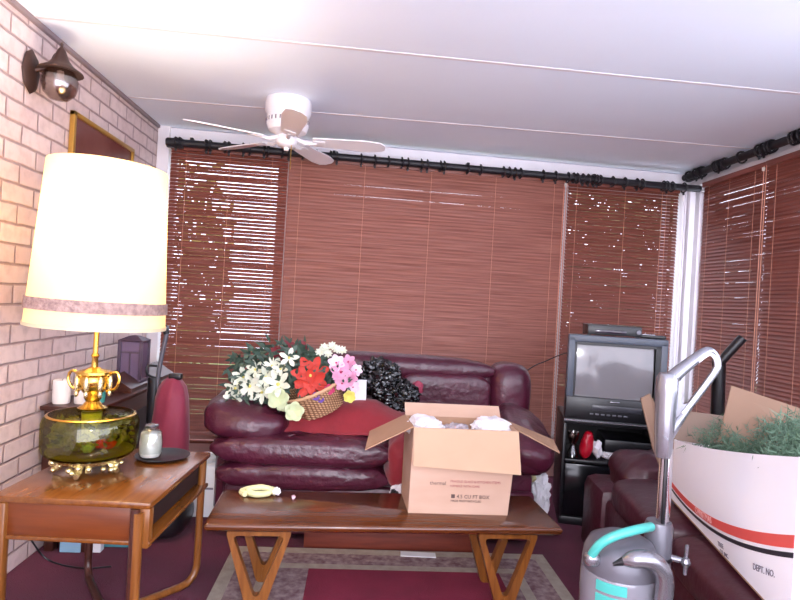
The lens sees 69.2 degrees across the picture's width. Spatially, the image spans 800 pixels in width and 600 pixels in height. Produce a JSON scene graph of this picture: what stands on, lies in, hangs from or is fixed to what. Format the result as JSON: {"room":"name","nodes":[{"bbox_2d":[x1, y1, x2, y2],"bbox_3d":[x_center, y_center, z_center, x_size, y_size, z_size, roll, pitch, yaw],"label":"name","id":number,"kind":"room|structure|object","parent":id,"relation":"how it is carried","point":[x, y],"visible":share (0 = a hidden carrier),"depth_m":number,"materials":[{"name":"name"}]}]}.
{"room":"sunroom","nodes":[
{"label":"sunroom","id":0,"kind":"room"},
{"bbox_2d":[0,0,157,573],"bbox_3d":[-1.512,-0.004,1.099,0.140,2.235,5.600,3,0,-4],"label":"wall","id":1,"kind":"structure","parent":0,"point":[34,126],"depth_m":2.38,"materials":[{"name":"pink brick"}]},
{"bbox_2d":[21,42,83,93],"bbox_3d":[-1.381,-0.926,2.340,0.185,0.240,0.183,3,0,-4],"label":"wall sconce","id":2,"kind":"object","parent":1,"relation":"attached to","point":[59,67],"visible":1,"depth_m":2.32,"materials":[{"name":"brown metal"}]},
{"bbox_2d":[5,0,159,127],"bbox_3d":[-1.366,-1.105,1.054,0.018,0.019,5.500,3,0,-4],"label":"trim","id":3,"kind":"structure","parent":1,"relation":"attached to","point":[14,3],"depth_m":2.63,"materials":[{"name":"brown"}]},
{"bbox_2d":[68,110,134,161],"bbox_3d":[-1.527,-0.536,2.980,0.023,0.655,0.700,3,0,-4],"label":"framed picture","id":4,"kind":"object","parent":1,"relation":"attached to","point":[85,136],"visible":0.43,"depth_m":2.83,"materials":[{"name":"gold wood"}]},
{"bbox_2d":[75,118,130,160],"bbox_3d":[-1.532,-0.537,2.980,0.010,0.615,0.660,3,0,-4],"label":"art","id":5,"kind":"object","parent":4,"relation":"attached to","point":[91,139],"depth_m":2.88},
{"bbox_2d":[146,125,172,362],"bbox_3d":[-1.594,-0.009,3.827,0.075,2.235,0.190,3,0,-7],"label":"trim","id":6,"kind":"structure","parent":1,"relation":"attached to","point":[163,160],"depth_m":3.73,"materials":[{"name":"white paint"}]},
{"bbox_2d":[171,128,694,184],"bbox_3d":[0.302,-0.976,4.019,3.767,0.083,0.045,3,0,-7],"label":"trim","id":7,"kind":"structure","parent":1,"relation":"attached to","point":[198,135],"depth_m":4.02,"materials":[{"name":"white paint"}]},
{"bbox_2d":[165,136,701,194],"bbox_3d":[0.328,-0.887,3.892,3.637,0.096,0.095,3,0,-7],"label":"curtain rod","id":8,"kind":"object","parent":7,"relation":"attached to","point":[179,143],"visible":0.94,"depth_m":3.87,"materials":[{"name":"black paint"}]},
{"bbox_2d":[279,156,567,436],"bbox_3d":[0.166,0.052,3.925,1.907,1.915,0.062,3,0,-7],"label":"blind","id":9,"kind":"object","parent":8,"relation":"hanging from","point":[479,282],"visible":0.66,"depth_m":3.94,"materials":[{"name":"brown wood"}]},
{"bbox_2d":[5,476,583,599],"bbox_3d":[0.336,1.251,1.356,4.000,0.060,5.850,3,0,-4],"label":"floor","id":10,"kind":"structure","parent":0,"point":[168,562],"depth_m":2.51,"materials":[{"name":"red carpet"}]},
{"bbox_2d":[59,542,80,552],"bbox_3d":[-1.466,1.052,2.687,0.090,0.130,0.245,3,0,-4],"label":"storage box","id":11,"kind":"object","parent":10,"relation":"on","point":[64,546],"visible":0.2,"depth_m":2.56,"materials":[{"name":"blue"}]},
{"bbox_2d":[30,540,110,568],"bbox_3d":[-1.435,0.953,2.400,0.426,0.334,0.192,3,0,-35],"label":"power cord","id":12,"kind":"object","parent":10,"relation":"on","point":[33,543],"visible":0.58,"depth_m":2.44,"materials":[{"name":"black plastic"}]},
{"bbox_2d":[93,544,103,552],"bbox_3d":[-1.353,1.074,2.597,0.045,0.100,0.040,3,0,-4],"label":"storage box","id":13,"kind":"object","parent":10,"relation":"on","point":[97,548],"visible":0.34,"depth_m":2.58,"materials":[{"name":"white plastic"}]},
{"bbox_2d":[0,448,210,599],"bbox_3d":[-1.033,0.878,2.074,0.490,0.531,0.618,3,0,-1],"label":"side table","id":14,"kind":"object","parent":10,"relation":"on","point":[133,506],"visible":0.89,"depth_m":1.81,"materials":[{"name":"orange wood"}]},
{"bbox_2d":[20,153,167,479],"bbox_3d":[-1.075,0.063,2.061,0.458,1.085,0.458,3,0,-1],"label":"table lamp","id":15,"kind":"object","parent":14,"relation":"on","point":[98,263],"visible":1,"depth_m":1.90,"materials":[{"name":"white fabric"}]},
{"bbox_2d":[50,434,63,443],"bbox_3d":[-1.164,0.471,1.970,0.046,0.034,0.045,3,0,-4],"label":"dried flower","id":16,"kind":"object","parent":15,"relation":"on","point":[58,438],"depth_m":1.96,"materials":[{"name":"yellow plant"}]},
{"bbox_2d":[80,443,94,452],"bbox_3d":[-1.054,0.499,1.958,0.046,0.038,0.044,3,0,-4],"label":"dried flower","id":17,"kind":"object","parent":15,"relation":"on","point":[84,447],"depth_m":1.95,"materials":[{"name":"green plant"}]},
{"bbox_2d":[95,439,106,448],"bbox_3d":[-1.022,0.492,1.983,0.043,0.034,0.045,3,0,-4],"label":"dried flower","id":18,"kind":"object","parent":15,"relation":"on","point":[99,443],"depth_m":1.97,"materials":[{"name":"red plant"}]},
{"bbox_2d":[105,439,116,448],"bbox_3d":[-1.004,0.497,2.003,0.046,0.038,0.044,3,0,-4],"label":"dried flower","id":19,"kind":"object","parent":15,"relation":"on","point":[111,443],"depth_m":1.99,"materials":[{"name":"red plant"}]},
{"bbox_2d":[134,448,189,463],"bbox_3d":[-0.930,0.611,2.274,0.204,0.012,0.204,3,0,-4],"label":"tray","id":20,"kind":"object","parent":14,"relation":"on","point":[167,455],"visible":0.85,"depth_m":2.26,"materials":[{"name":"black plastic"}]},
{"bbox_2d":[139,423,161,457],"bbox_3d":[-0.965,0.544,2.246,0.090,0.128,0.090,3,0,-4],"label":"candle jar","id":21,"kind":"object","parent":20,"relation":"on","point":[150,443],"visible":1,"depth_m":2.22,"materials":[{"name":"white glass"}]},
{"bbox_2d":[40,361,172,551],"bbox_3d":[-1.486,0.746,3.078,0.250,0.740,1.140,3,0,-4],"label":"wooden console","id":22,"kind":"object","parent":10,"relation":"on","point":[130,393],"visible":0.2,"depth_m":2.89,"materials":[{"name":"brown wood"}]},
{"bbox_2d":[52,379,71,403],"bbox_3d":[-1.507,0.404,2.584,0.072,0.110,0.072,3,0,-4],"label":"pillar candle","id":23,"kind":"object","parent":22,"relation":"on","point":[61,391],"visible":0.94,"depth_m":2.56,"materials":[{"name":"white wax"}]},
{"bbox_2d":[74,390,84,403],"bbox_3d":[-1.424,0.408,2.610,0.072,0.110,0.072,3,0,-4],"label":"pillar candle","id":24,"kind":"object","parent":22,"relation":"on","point":[79,399],"visible":0.18,"depth_m":2.58,"materials":[{"name":"white wax"}]},
{"bbox_2d":[100,391,105,402],"bbox_3d":[-1.373,0.431,2.654,0.048,0.070,0.048,3,0,-4],"label":"jar","id":25,"kind":"object","parent":22,"relation":"on","point":[102,400],"visible":0.14,"depth_m":2.65,"materials":[{"name":"teal glass"}]},
{"bbox_2d":[116,335,150,382],"bbox_3d":[-1.435,0.326,3.125,0.130,0.275,0.130,3,0,-4],"label":"candle lantern","id":26,"kind":"object","parent":22,"relation":"on","point":[133,353],"visible":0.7,"depth_m":3.07,"materials":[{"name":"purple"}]},
{"bbox_2d":[104,544,127,546],"bbox_3d":[-1.295,1.067,2.732,0.120,0.120,0.180,3,0,-4],"label":"storage box","id":27,"kind":"object","parent":10,"relation":"on","point":[105,545],"visible":0.03,"depth_m":2.64,"materials":[{"name":"teal"}]},
{"bbox_2d":[145,324,193,538],"bbox_3d":[-1.167,0.606,2.859,0.300,1.056,0.340,3,0,-4],"label":"vacuum","id":28,"kind":"object","parent":10,"relation":"on","point":[167,401],"visible":0.37,"depth_m":2.86,"materials":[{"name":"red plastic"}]},
{"bbox_2d":[157,502,193,538],"bbox_3d":[-1.193,1.063,2.859,0.300,0.140,0.340,3,0,-4],"label":"hood","id":29,"kind":"object","parent":28,"relation":"attached to","point":[183,519],"depth_m":2.75,"materials":[{"name":"black plastic"}]},
{"bbox_2d":[192,452,215,516],"bbox_3d":[-1.051,0.981,3.127,0.150,0.320,0.184,3,0,-4],"label":"container","id":30,"kind":"object","parent":10,"relation":"on","point":[211,461],"visible":0.27,"depth_m":3.04,"materials":[{"name":"white plastic"}]},
{"bbox_2d":[204,350,554,551],"bbox_3d":[-0.103,0.755,3.200,1.843,0.881,0.876,3,0,-4],"label":"leather sofa","id":31,"kind":"object","parent":10,"relation":"on","point":[252,446],"visible":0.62,"depth_m":2.80,"materials":[{"name":"red leather"}]},
{"bbox_2d":[204,389,288,437],"bbox_3d":[-0.780,0.612,3.128,0.463,0.254,0.735,3,0,-4],"label":"armrest","id":32,"kind":"object","parent":31,"relation":"on","point":[231,418],"depth_m":2.80,"materials":[{"name":"red leather"}]},
{"bbox_2d":[230,435,388,468],"bbox_3d":[-0.483,0.739,3.077,0.865,0.155,0.645,3,0,-4],"label":"seat cushion","id":33,"kind":"object","parent":31,"relation":"on","point":[246,451],"depth_m":2.76,"materials":[{"name":"red leather"}]},
{"bbox_2d":[284,399,404,435],"bbox_3d":[-0.310,0.603,3.108,0.680,0.152,0.440,3,0,-4],"label":"blanket","id":34,"kind":"object","parent":31,"relation":"on","point":[358,417],"visible":0.44,"depth_m":2.95,"materials":[{"name":"red fabric"}]},
{"bbox_2d":[217,333,362,420],"bbox_3d":[-0.568,0.394,2.999,0.749,0.435,0.410,3,0,-4],"label":"flower basket","id":35,"kind":"object","parent":34,"relation":"on","point":[293,379],"visible":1,"depth_m":2.90,"materials":[{"name":"wicker"}]},
{"bbox_2d":[288,377,342,420],"bbox_3d":[-0.443,0.500,2.978,0.303,0.237,0.248,3,0,-4],"label":"basket","id":36,"kind":"object","parent":35,"relation":"on","point":[317,397],"depth_m":2.90,"materials":[{"name":"wicker"}]},
{"bbox_2d":[354,380,366,399],"bbox_3d":[-0.213,0.488,3.115,0.065,0.118,0.038,3,0,-10],"label":"card","id":37,"kind":"object","parent":34,"relation":"on","point":[360,394],"visible":0.57,"depth_m":3.11,"materials":[{"name":"white paper"}]},
{"bbox_2d":[356,356,421,411],"bbox_3d":[-0.068,0.476,3.228,0.377,0.325,0.229,3,0,-4],"label":"bag","id":38,"kind":"object","parent":34,"relation":"on","point":[385,384],"visible":0.83,"depth_m":3.17,"materials":[{"name":"black plastic"}]},
{"bbox_2d":[343,377,403,399],"bbox_3d":[-0.367,0.560,3.393,0.828,0.349,0.184,3,0,-4],"label":"cushion","id":39,"kind":"object","parent":31,"relation":"on","point":[367,396],"depth_m":3.32,"materials":[{"name":"red fabric"}]},
{"bbox_2d":[384,432,403,485],"bbox_3d":[-0.009,0.775,2.867,0.137,0.260,0.280,3,0,-4],"label":"bag","id":40,"kind":"object","parent":31,"relation":"on","point":[393,468],"visible":0.47,"depth_m":2.75,"materials":[{"name":"plastic"}]},
{"bbox_2d":[389,484,401,492],"bbox_3d":[-0.009,0.912,2.771,0.086,0.088,0.070,3,0,-4],"label":"wrapper","id":41,"kind":"object","parent":40,"relation":"attached to","point":[394,488],"visible":0.42,"depth_m":2.75,"materials":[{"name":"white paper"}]},
{"bbox_2d":[413,381,423,392],"bbox_3d":[0.103,0.507,3.326,0.069,0.089,0.052,3,0,-4],"label":"cloth","id":42,"kind":"object","parent":31,"relation":"on","point":[418,384],"visible":0.42,"depth_m":3.31,"materials":[{"name":"red"}]},
{"bbox_2d":[403,373,490,405],"bbox_3d":[0.262,0.596,3.449,0.542,0.332,0.144,3,0,-4],"label":"cushion","id":43,"kind":"object","parent":31,"relation":"on","point":[439,388],"depth_m":3.39,"materials":[{"name":"red leather"}]},
{"bbox_2d":[499,403,554,473],"bbox_3d":[0.663,0.741,3.174,0.315,0.283,0.658,3,0,-4],"label":"sofa arm","id":44,"kind":"object","parent":31,"relation":"on","point":[535,458],"depth_m":2.91,"materials":[{"name":"red leather"}]},
{"bbox_2d":[527,353,566,370],"bbox_3d":[0.950,0.385,3.584,0.368,0.166,0.086,3,0,12],"label":"cable","id":45,"kind":"object","parent":31,"relation":"on","point":[562,353],"visible":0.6,"depth_m":3.60,"materials":[{"name":"black plastic"}]},
{"bbox_2d":[206,546,573,599],"bbox_3d":[0.017,1.197,1.883,1.470,0.012,1.745,3,0,-4],"label":"area rug","id":46,"kind":"object","parent":10,"relation":"on","point":[303,573],"visible":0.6,"depth_m":2.49,"materials":[{"name":"carpet"}]},
{"bbox_2d":[203,490,562,599],"bbox_3d":[-0.069,1.012,2.335,1.344,0.348,0.376,3,0,-6],"label":"coffee table","id":47,"kind":"object","parent":46,"relation":"on","point":[279,515],"visible":0.95,"depth_m":2.24,"materials":[{"name":"orange wood"}]},
{"bbox_2d":[239,484,280,496],"bbox_3d":[-0.579,0.787,2.403,0.172,0.042,0.092,3,0,-4],"label":"crumpled cloth","id":48,"kind":"object","parent":47,"relation":"on","point":[259,490],"visible":1,"depth_m":2.39,"materials":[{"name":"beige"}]},
{"bbox_2d":[365,402,559,515],"bbox_3d":[0.272,0.663,2.443,0.847,0.388,0.325,3,0,-4],"label":"cardboard box","id":49,"kind":"object","parent":47,"relation":"on","point":[469,471],"visible":1,"depth_m":2.31,"materials":[{"name":"brown cardboard"}]},
{"bbox_2d":[406,413,444,433],"bbox_3d":[0.103,0.532,2.418,0.173,0.099,0.212,3,0,-4],"label":"paper","id":50,"kind":"object","parent":49,"relation":"in","point":[418,420],"visible":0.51,"depth_m":2.38,"materials":[{"name":"white paper"}]},
{"bbox_2d":[444,422,468,428],"bbox_3d":[0.239,0.560,2.435,0.126,0.082,0.201,3,0,-4],"label":"paper","id":51,"kind":"object","parent":49,"relation":"in","point":[452,425],"visible":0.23,"depth_m":2.44,"materials":[{"name":"white paper"}]},
{"bbox_2d":[469,415,511,430],"bbox_3d":[0.386,0.543,2.454,0.171,0.100,0.196,3,0,-18],"label":"paper","id":52,"kind":"object","parent":49,"relation":"in","point":[482,422],"visible":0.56,"depth_m":2.41,"materials":[{"name":"white paper"}]},
{"bbox_2d":[400,551,435,557],"bbox_3d":[0.085,1.192,2.717,0.165,0.004,0.050,3,0,-1],"label":"paper slip","id":53,"kind":"object","parent":46,"relation":"on","point":[403,553],"visible":1,"depth_m":2.71,"materials":[{"name":"white paper"}]},
{"bbox_2d":[579,347,721,599],"bbox_3d":[0.699,0.683,1.632,0.395,1.117,0.335,3,0,-4],"label":"vacuum cleaner","id":54,"kind":"object","parent":46,"relation":"on","point":[617,563],"visible":1,"depth_m":1.62,"materials":[{"name":"grey plastic"}]},
{"bbox_2d":[582,527,656,585],"bbox_3d":[0.610,0.899,1.634,0.204,0.495,0.204,3,0,-4],"label":"canister","id":55,"kind":"object","parent":54,"relation":"on","point":[603,552],"depth_m":1.57,"materials":[{"name":"grey plastic"}]},
{"bbox_2d":[531,473,550,513],"bbox_3d":[0.766,1.110,3.280,0.175,0.343,0.178,3,0,-4],"label":"bag","id":56,"kind":"object","parent":10,"relation":"on","point":[540,489],"visible":0.39,"depth_m":3.23,"materials":[{"name":"white plastic"}]},
{"bbox_2d":[552,406,649,525],"bbox_3d":[1.199,0.973,3.401,0.532,0.595,0.407,3,0,10],"label":"tv stand","id":57,"kind":"object","parent":10,"relation":"on","point":[571,471],"visible":0.47,"depth_m":3.25,"materials":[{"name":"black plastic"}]},
{"bbox_2d":[579,431,593,457],"bbox_3d":[1.061,0.822,3.299,0.075,0.157,0.072,3,0,-4],"label":"figurine","id":58,"kind":"object","parent":57,"relation":"on","point":[586,445],"visible":1,"depth_m":3.27,"materials":[{"name":"red ceramic"}]},
{"bbox_2d":[565,443,612,465],"bbox_3d":[1.204,0.916,3.409,0.496,0.020,0.390,3,0,10],"label":"shelf","id":59,"kind":"object","parent":57,"relation":"attached to","point":[572,454],"depth_m":3.28,"materials":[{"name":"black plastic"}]},
{"bbox_2d":[592,440,602,458],"bbox_3d":[1.120,0.847,3.290,0.058,0.107,0.061,3,0,-4],"label":"ornament","id":60,"kind":"object","parent":57,"relation":"on","point":[597,445],"visible":1,"depth_m":3.27,"materials":[{"name":"white paper"}]},
{"bbox_2d":[557,406,647,429],"bbox_3d":[1.216,0.691,3.404,0.532,0.030,0.400,3,0,10],"label":"shelf","id":61,"kind":"object","parent":57,"relation":"attached to","point":[560,409],"depth_m":3.22,"materials":[{"name":"black plastic"}]},
{"bbox_2d":[601,451,612,458],"bbox_3d":[1.173,0.876,3.288,0.065,0.054,0.061,3,0,-4],"label":"tissue","id":62,"kind":"object","parent":57,"relation":"on","point":[606,455],"visible":0.88,"depth_m":3.27,"materials":[{"name":"white paper"}]},
{"bbox_2d":[563,333,668,424],"bbox_3d":[1.226,0.441,3.384,0.524,0.470,0.381,3,0,10],"label":"television","id":63,"kind":"object","parent":57,"relation":"on","point":[607,377],"visible":0.97,"depth_m":3.22,"materials":[{"name":"grey plastic"}]},
{"bbox_2d":[583,323,641,337],"bbox_3d":[1.220,0.175,3.349,0.290,0.060,0.219,3,0,10],"label":"cable box","id":64,"kind":"object","parent":63,"relation":"on","point":[597,329],"visible":0.99,"depth_m":3.25,"materials":[{"name":"black plastic"}]},
{"bbox_2d":[639,334,665,339],"bbox_3d":[1.413,0.205,3.252,0.145,0.022,0.044,3,0,18],"label":"remote control","id":65,"kind":"object","parent":63,"relation":"on","point":[649,336],"visible":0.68,"depth_m":3.23,"materials":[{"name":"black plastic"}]},
{"bbox_2d":[582,449,761,599],"bbox_3d":[1.369,0.848,1.913,0.995,0.804,1.973,3,0,3],"label":"sofa","id":66,"kind":"object","parent":10,"relation":"on","point":[625,497],"visible":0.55,"depth_m":2.23,"materials":[{"name":"red leather"}]},
{"bbox_2d":[608,449,658,482],"bbox_3d":[1.178,0.834,2.725,0.347,0.246,0.349,3,0,3],"label":"pillow","id":67,"kind":"object","parent":66,"relation":"on","point":[624,464],"depth_m":2.66,"materials":[{"name":"red leather"}]},
{"bbox_2d":[612,479,703,540],"bbox_3d":[1.230,0.866,2.298,0.663,0.154,0.604,3,0,3],"label":"seat cushion","id":68,"kind":"object","parent":66,"relation":"on","point":[633,500],"depth_m":2.30,"materials":[{"name":"red leather"}]},
{"bbox_2d":[672,536,761,599],"bbox_3d":[1.200,0.865,1.638,0.661,0.154,0.685,3,0,3],"label":"seat cushion","id":69,"kind":"object","parent":66,"relation":"on","point":[710,576],"depth_m":1.72,"materials":[{"name":"red leather"}]},
{"bbox_2d":[640,386,799,599],"bbox_3d":[1.186,0.547,1.801,0.592,0.465,1.026,3,0,5],"label":"box","id":70,"kind":"object","parent":66,"relation":"on","point":[749,513],"visible":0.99,"depth_m":1.64,"materials":[{"name":"white cardboard"}]},
{"bbox_2d":[677,417,796,455],"bbox_3d":[1.142,0.501,1.831,0.313,0.253,0.664,3,0,4],"label":"pine garland","id":71,"kind":"object","parent":70,"relation":"in","point":[742,448],"visible":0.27,"depth_m":1.88,"materials":[{"name":"green plant"}]},
{"bbox_2d":[687,414,796,452],"bbox_3d":[1.267,0.489,2.060,0.480,0.248,0.349,3,0,37],"label":"pine garland","id":72,"kind":"object","parent":70,"relation":"in","point":[721,421],"visible":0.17,"depth_m":2.07,"materials":[{"name":"green plant"}]},
{"bbox_2d":[752,402,799,467],"bbox_3d":[1.193,0.410,1.651,0.324,0.275,0.671,3,0,37],"label":"pine garland","id":73,"kind":"object","parent":70,"relation":"in","point":[793,436],"visible":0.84,"depth_m":1.56,"materials":[{"name":"green plant"}]},
{"bbox_2d":[709,335,746,445],"bbox_3d":[1.803,0.748,3.285,0.270,1.115,0.200,3,0,-4],"label":"handle","id":74,"kind":"object","parent":10,"relation":"on","point":[718,386],"visible":0.2,"depth_m":3.25,"materials":[{"name":"black plastic"}]},
{"bbox_2d":[189,431,553,475],"bbox_3d":[0.222,1.085,4.107,3.867,0.260,0.120,3,0,-7],"label":"wall","id":75,"kind":"structure","parent":0,"point":[194,447],"depth_m":3.85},
{"bbox_2d":[162,152,283,365],"bbox_3d":[-1.201,-0.044,3.908,0.730,1.830,0.050,3,0,-7],"label":"window","id":76,"kind":"structure","parent":75,"relation":"in","point":[173,152],"depth_m":3.88,"materials":[{"name":"white paint"}]},
{"bbox_2d":[160,147,287,443],"bbox_3d":[-1.154,-0.024,3.773,0.740,1.915,0.040,3,0,-7],"label":"blind","id":77,"kind":"object","parent":76,"relation":"attached to","point":[209,375],"visible":0.62,"depth_m":3.77,"materials":[{"name":"brown wood"}]},
{"bbox_2d":[275,161,288,346],"bbox_3d":[-0.810,-0.022,3.964,0.060,1.830,0.120,3,0,-7],"label":"trim","id":78,"kind":"structure","parent":75,"relation":"attached to","point":[288,161],"depth_m":3.90,"materials":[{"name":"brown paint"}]},
{"bbox_2d":[551,186,566,438],"bbox_3d":[1.100,0.088,4.214,0.080,1.830,0.120,3,0,-7],"label":"trim","id":79,"kind":"structure","parent":75,"relation":"attached to","point":[565,186],"depth_m":4.16,"materials":[{"name":"white paint"}]},
{"bbox_2d":[553,186,669,438],"bbox_3d":[1.546,0.114,4.268,0.820,1.830,0.050,3,0,-7],"label":"window","id":80,"kind":"structure","parent":75,"relation":"in","point":[567,186],"depth_m":4.19,"materials":[{"name":"white paint"}]},
{"bbox_2d":[554,181,679,441],"bbox_3d":[1.546,0.132,4.132,0.835,1.915,0.040,3,0,-7],"label":"blind","id":81,"kind":"object","parent":80,"relation":"attached to","point":[627,316],"visible":0.62,"depth_m":4.13,"materials":[{"name":"brown wood"}]},
{"bbox_2d":[16,0,799,174],"bbox_3d":[0.467,-1.050,1.381,4.000,0.080,5.900,3,0,-4],"label":"ceiling","id":82,"kind":"structure","parent":0,"point":[740,43],"depth_m":2.57,"materials":[{"name":"white paint"}]},
{"bbox_2d":[182,93,384,165],"bbox_3d":[-0.644,-0.885,3.156,0.949,0.374,1.000,3,0,34],"label":"ceiling fan","id":83,"kind":"object","parent":82,"relation":"attached to","point":[288,114],"visible":1,"depth_m":3.06,"materials":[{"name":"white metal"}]},
{"bbox_2d":[34,16,799,94],"bbox_3d":[0.409,-1.013,2.480,3.763,0.004,0.020,3,0,-6],"label":"trim","id":84,"kind":"structure","parent":82,"relation":"attached to","point":[38,17],"depth_m":2.44,"materials":[{"name":"white paint"}]},
{"bbox_2d":[127,96,752,148],"bbox_3d":[0.348,-1.017,3.360,3.760,0.004,0.020,3,0,-5],"label":"trim","id":85,"kind":"structure","parent":82,"relation":"attached to","point":[127,96],"depth_m":3.36,"materials":[{"name":"white paint"}]},
{"bbox_2d":[682,128,799,181],"bbox_3d":[2.134,-0.868,3.081,0.095,0.096,2.200,3,0,-4],"label":"curtain rod","id":86,"kind":"object","parent":82,"relation":"attached to","point":[765,148],"visible":1,"depth_m":3.50,"materials":[{"name":"black paint"}]},
{"bbox_2d":[682,441,708,446],"bbox_3d":[2.306,1.060,1.481,0.120,0.550,5.830,3,0,-4],"label":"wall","id":87,"kind":"structure","parent":0,"point":[682,441],"depth_m":4.09,"materials":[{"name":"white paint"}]},
{"bbox_2d":[666,191,695,441],"bbox_3d":[2.022,0.242,4.237,0.101,2.150,0.122,3,0,-4],"label":"trim","id":88,"kind":"structure","parent":87,"relation":"attached to","point":[686,208],"depth_m":4.19,"materials":[{"name":"white paint"}]},
{"bbox_2d":[684,193,713,402],"bbox_3d":[2.173,0.000,4.290,0.120,1.550,0.200,3,0,-4],"label":"trim","id":89,"kind":"structure","parent":87,"relation":"attached to","point":[697,235],"depth_m":4.19,"materials":[{"name":"white paint"}]},
{"bbox_2d":[693,180,761,388],"bbox_3d":[2.201,0.002,3.810,0.050,1.550,0.760,3,0,-4],"label":"window","id":90,"kind":"structure","parent":87,"relation":"in","point":[761,180],"depth_m":4.18,"materials":[{"name":"white paint"}]},
{"bbox_2d":[691,162,768,413],"bbox_3d":[2.083,0.005,3.697,0.040,1.630,0.630,3,0,-4],"label":"blind","id":91,"kind":"object","parent":90,"relation":"attached to","point":[733,301],"visible":0.79,"depth_m":3.66,"materials":[{"name":"brown wood"}]},
{"bbox_2d":[690,145,799,185],"bbox_3d":[2.333,-0.822,1.426,0.050,0.040,5.730,3,0,-4],"label":"trim","id":92,"kind":"structure","parent":0,"point":[699,182],"depth_m":3.60,"materials":[{"name":"white paint"}]},
{"bbox_2d":[751,150,799,407],"bbox_3d":[2.134,0.008,2.731,0.062,1.630,1.295,3,0,-4],"label":"blind","id":93,"kind":"object","parent":92,"relation":"hanging from","point":[778,373],"visible":0.81,"depth_m":3.22,"materials":[{"name":"brown wood"}]},
{"bbox_2d":[696,143,799,193],"bbox_3d":[2.415,-0.830,1.481,0.120,0.135,5.830,3,0,-4],"label":"trim","id":94,"kind":"structure","parent":0,"point":[788,146],"depth_m":3.67,"materials":[{"name":"white paint"}]},
{"label":"outside","id":95,"kind":"structure","parent":0,"visible":0},
{"bbox_2d":[180,350,756,413],"bbox_3d":[0.776,1.472,9.331,15.000,0.050,9.500,3,0,-4],"label":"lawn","id":96,"kind":"structure","parent":95,"point":[233,350],"depth_m":9.18,"materials":[{"name":"green plant"}]},
{"bbox_2d":[168,160,236,384],"bbox_3d":[-2.309,-0.268,5.435,1.531,3.081,1.002,3,0,-4],"label":"tree","id":97,"kind":"object","parent":96,"relation":"on","point":[179,160],"visible":0.02,"depth_m":5.42,"materials":[{"name":"brown plant"}]},
{"bbox_2d":[561,194,729,368],"bbox_3d":[2.549,-0.212,6.407,2.352,3.527,1.515,3,0,-4],"label":"tree","id":98,"kind":"object","parent":96,"relation":"on","point":[578,194],"visible":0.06,"depth_m":6.03,"materials":[{"name":"brown plant"}]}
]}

